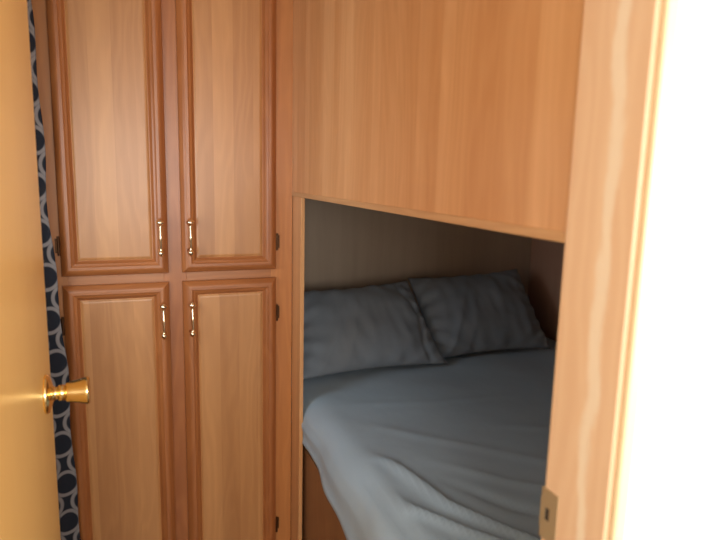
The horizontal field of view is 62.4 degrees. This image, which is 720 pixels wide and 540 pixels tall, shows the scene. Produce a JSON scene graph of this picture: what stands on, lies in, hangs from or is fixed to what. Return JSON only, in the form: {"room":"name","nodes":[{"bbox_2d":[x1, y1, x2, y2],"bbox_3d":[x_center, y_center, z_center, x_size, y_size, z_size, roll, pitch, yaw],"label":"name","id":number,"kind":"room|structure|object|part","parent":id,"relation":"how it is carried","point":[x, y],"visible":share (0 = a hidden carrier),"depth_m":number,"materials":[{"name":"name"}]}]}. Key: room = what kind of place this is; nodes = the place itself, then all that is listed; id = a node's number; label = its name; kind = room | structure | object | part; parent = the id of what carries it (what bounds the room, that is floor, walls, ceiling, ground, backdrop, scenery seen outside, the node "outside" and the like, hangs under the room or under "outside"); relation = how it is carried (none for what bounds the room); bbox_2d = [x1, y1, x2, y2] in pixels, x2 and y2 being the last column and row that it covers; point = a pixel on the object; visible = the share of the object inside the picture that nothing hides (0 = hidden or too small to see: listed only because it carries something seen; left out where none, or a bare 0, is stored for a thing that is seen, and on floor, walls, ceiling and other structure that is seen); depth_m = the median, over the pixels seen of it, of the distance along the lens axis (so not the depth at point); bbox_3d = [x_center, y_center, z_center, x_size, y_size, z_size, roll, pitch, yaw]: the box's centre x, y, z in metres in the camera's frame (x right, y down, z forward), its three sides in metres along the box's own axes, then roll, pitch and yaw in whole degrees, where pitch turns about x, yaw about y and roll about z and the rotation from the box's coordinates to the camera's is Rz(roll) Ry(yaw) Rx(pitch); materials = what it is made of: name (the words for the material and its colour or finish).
{"room":"small bedroom","nodes":[
{"label":"small bedroom","id":0,"kind":"room"},
{"bbox_2d":[292,196,531,314],"bbox_3d":[-0.158,0.013,2.273,2.080,1.930,0.120,-2,10,-21],"label":"wall","id":1,"kind":"structure","parent":0,"point":[346,247],"depth_m":2.30,"materials":[{"name":"brown wood"}]},
{"bbox_2d":[292,0,583,231],"bbox_3d":[0.029,-0.444,1.093,0.012,0.637,1.117,-2,10,-21],"label":"wall","id":2,"kind":"structure","parent":0,"point":[464,108],"depth_m":0.87,"materials":[{"name":"brown wood"}]},
{"bbox_2d":[292,192,565,242],"bbox_3d":[0.021,-0.124,1.146,0.016,0.012,1.117,-2,10,-21],"label":"trim","id":3,"kind":"structure","parent":2,"relation":"attached to","point":[540,233],"depth_m":0.83,"materials":[{"name":"brown wood"}]},
{"bbox_2d":[539,0,662,539],"bbox_3d":[0.229,0.320,0.648,0.012,1.870,0.095,-2,10,-21],"label":"trim","id":4,"kind":"structure","parent":2,"relation":"attached to","point":[620,38],"depth_m":0.59,"materials":[{"name":"brown wood"}]},
{"bbox_3d":[0.214,0.278,0.672,0.005,0.061,0.028,-2,10,-21],"label":"strike plate","id":5,"kind":"part","parent":4,"relation":"part of","materials":[{"name":"gold metal"}]},
{"bbox_2d":[528,238,564,340],"bbox_3d":[1.058,0.107,1.880,0.110,1.930,1.637,-2,10,-21],"label":"wall","id":6,"kind":"structure","parent":0,"point":[547,256],"depth_m":2.46,"materials":[{"name":"brown wood"}]},
{"bbox_2d":[624,0,719,539],"bbox_3d":[0.019,0.299,0.560,3.020,1.930,0.088,-2,10,-21],"label":"wall","id":7,"kind":"structure","parent":0,"point":[674,493],"depth_m":0.59,"materials":[{"name":"white paint"}]},
{"bbox_2d":[0,0,90,539],"bbox_3d":[-0.443,0.290,0.758,0.164,1.838,0.613,-2,10,-21],"label":"door","id":8,"kind":"structure","parent":7,"relation":"in","point":[29,505],"depth_m":0.79,"materials":[{"name":"brown wood"}]},
{"bbox_3d":[-0.492,0.199,0.962,0.031,0.064,0.064,-2,10,-21],"label":"knob","id":9,"kind":"part","parent":8,"relation":"part of","materials":[{"name":"gold metal"}]},
{"bbox_2d":[609,0,680,539],"bbox_3d":[0.255,0.313,0.601,0.016,1.900,0.008,-2,10,-21],"label":"trim","id":10,"kind":"structure","parent":7,"relation":"attached to","point":[670,13],"depth_m":0.54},
{"bbox_3d":[-0.034,1.256,0.832,3.050,0.050,3.350,-2,10,-21],"label":"floor","id":11,"kind":"structure","parent":0,"visible":0},
{"bbox_2d":[31,0,292,539],"bbox_3d":[-0.606,0.089,1.757,0.728,1.927,0.502,-2,10,-21],"label":"tall cabinet","id":12,"kind":"object","parent":11,"relation":"on","point":[167,124],"visible":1,"depth_m":1.56,"materials":[{"name":"brown wood"}]},
{"bbox_3d":[-0.608,-0.386,1.447,0.252,0.807,0.022,-2,10,-21],"label":"door","id":13,"kind":"part","parent":12,"relation":"part of","materials":[{"name":"brown wood"}]},
{"bbox_3d":[-0.608,-0.386,1.447,0.182,0.737,0.003,-2,10,-21],"label":"panel","id":14,"kind":"part","parent":12,"relation":"part of","materials":[{"name":"brown wood"}]},
{"bbox_3d":[-0.618,-0.008,1.509,0.252,0.041,0.022,-2,10,-21],"label":"rail","id":15,"kind":"part","parent":12,"relation":"part of","materials":[{"name":"brown wood"}]},
{"bbox_3d":[-0.619,0.056,1.520,0.252,0.041,0.022,-2,10,-21],"label":"rail","id":16,"kind":"part","parent":12,"relation":"part of","materials":[{"name":"brown wood"}]},
{"bbox_3d":[-0.626,0.021,1.534,0.228,0.048,0.020,-2,10,-21],"label":"frame rail","id":17,"kind":"part","parent":12,"relation":"part of","materials":[{"name":"brown wood"}]},
{"bbox_3d":[-0.630,0.507,1.593,0.252,0.954,0.022,-2,10,-21],"label":"door","id":18,"kind":"part","parent":12,"relation":"part of","materials":[{"name":"brown wood"}]},
{"bbox_3d":[-0.630,0.507,1.593,0.182,0.884,0.003,-2,10,-21],"label":"panel","id":19,"kind":"part","parent":12,"relation":"part of","materials":[{"name":"brown wood"}]},
{"bbox_3d":[-0.507,-0.082,1.511,0.022,0.098,0.033,-2,10,-21],"label":"handle","id":20,"kind":"part","parent":12,"relation":"part of","materials":[{"name":"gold metal"}]},
{"bbox_3d":[-0.510,0.132,1.547,0.022,0.098,0.033,-2,10,-21],"label":"handle","id":21,"kind":"part","parent":12,"relation":"part of","materials":[{"name":"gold metal"}]},
{"bbox_3d":[-0.438,-0.085,1.538,0.022,0.098,0.033,-2,10,-21],"label":"handle","id":22,"kind":"part","parent":12,"relation":"part of","materials":[{"name":"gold metal"}]},
{"bbox_3d":[-0.443,0.129,1.573,0.022,0.098,0.033,-2,10,-21],"label":"handle","id":23,"kind":"part","parent":12,"relation":"part of","materials":[{"name":"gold metal"}]},
{"bbox_3d":[-0.342,-0.396,1.551,0.252,0.807,0.022,-2,10,-21],"label":"door","id":24,"kind":"part","parent":12,"relation":"part of","materials":[{"name":"brown wood"}]},
{"bbox_3d":[-0.342,-0.396,1.551,0.182,0.737,0.003,-2,10,-21],"label":"panel","id":25,"kind":"part","parent":12,"relation":"part of","materials":[{"name":"brown wood"}]},
{"bbox_3d":[-0.360,0.010,1.638,0.228,0.048,0.020,-2,10,-21],"label":"frame rail","id":26,"kind":"part","parent":12,"relation":"part of","materials":[{"name":"brown wood"}]},
{"bbox_3d":[-0.364,0.496,1.698,0.252,0.954,0.022,-2,10,-21],"label":"door","id":27,"kind":"part","parent":12,"relation":"part of","materials":[{"name":"brown wood"}]},
{"bbox_3d":[-0.353,0.046,1.624,0.252,0.041,0.022,-2,10,-21],"label":"rail","id":28,"kind":"part","parent":12,"relation":"part of","materials":[{"name":"brown wood"}]},
{"bbox_3d":[-0.351,-0.018,1.613,0.252,0.041,0.022,-2,10,-21],"label":"rail","id":29,"kind":"part","parent":12,"relation":"part of","materials":[{"name":"brown wood"}]},
{"bbox_3d":[-0.364,0.496,1.697,0.182,0.884,0.003,-2,10,-21],"label":"panel","id":30,"kind":"part","parent":12,"relation":"part of","materials":[{"name":"brown wood"}]},
{"bbox_2d":[291,196,304,539],"bbox_3d":[-0.182,0.432,1.724,0.011,1.281,0.084,-2,10,-21],"label":"trim","id":31,"kind":"structure","parent":12,"relation":"attached to","point":[298,202],"depth_m":1.68,"materials":[{"name":"brown wood"}]},
{"bbox_2d":[291,424,346,539],"bbox_3d":[0.460,0.812,1.732,1.144,0.560,1.568,-2,10,-21],"label":"bed","id":32,"kind":"object","parent":11,"relation":"on","point":[320,521],"visible":0.02,"depth_m":1.63,"materials":[{"name":"brown wood"}]},
{"bbox_2d":[291,337,556,539],"bbox_3d":[0.433,0.513,1.681,1.170,0.280,1.536,-2,10,-21],"label":"sheet","id":33,"kind":"object","parent":32,"relation":"on","point":[457,449],"visible":0.46,"depth_m":1.46,"materials":[{"name":"grey fabric"}]},
{"bbox_2d":[303,281,446,378],"bbox_3d":[0.019,0.186,1.989,0.510,0.246,0.235,-2,10,-21],"label":"pillow","id":34,"kind":"object","parent":33,"relation":"on","point":[373,326],"visible":0.91,"depth_m":1.93,"materials":[{"name":"fabric"}]},
{"bbox_2d":[408,269,549,357],"bbox_3d":[0.443,0.152,2.205,0.492,0.263,0.237,-2,10,-21],"label":"pillow","id":35,"kind":"object","parent":33,"relation":"on","point":[463,314],"visible":0.99,"depth_m":2.15,"materials":[{"name":"fabric"}]},
{"bbox_3d":[0.014,-0.697,0.511,3.050,0.050,3.350,-2,10,-21],"label":"ceiling","id":36,"kind":"structure","parent":0,"visible":0},
{"bbox_2d":[27,0,80,539],"bbox_3d":[-0.762,0.129,1.334,0.102,1.877,0.230,5,10,19],"label":"window curtain","id":37,"kind":"object","parent":36,"relation":"hanging from","point":[59,371],"visible":0.18,"depth_m":1.42,"materials":[{"name":"fabric"}]}
]}

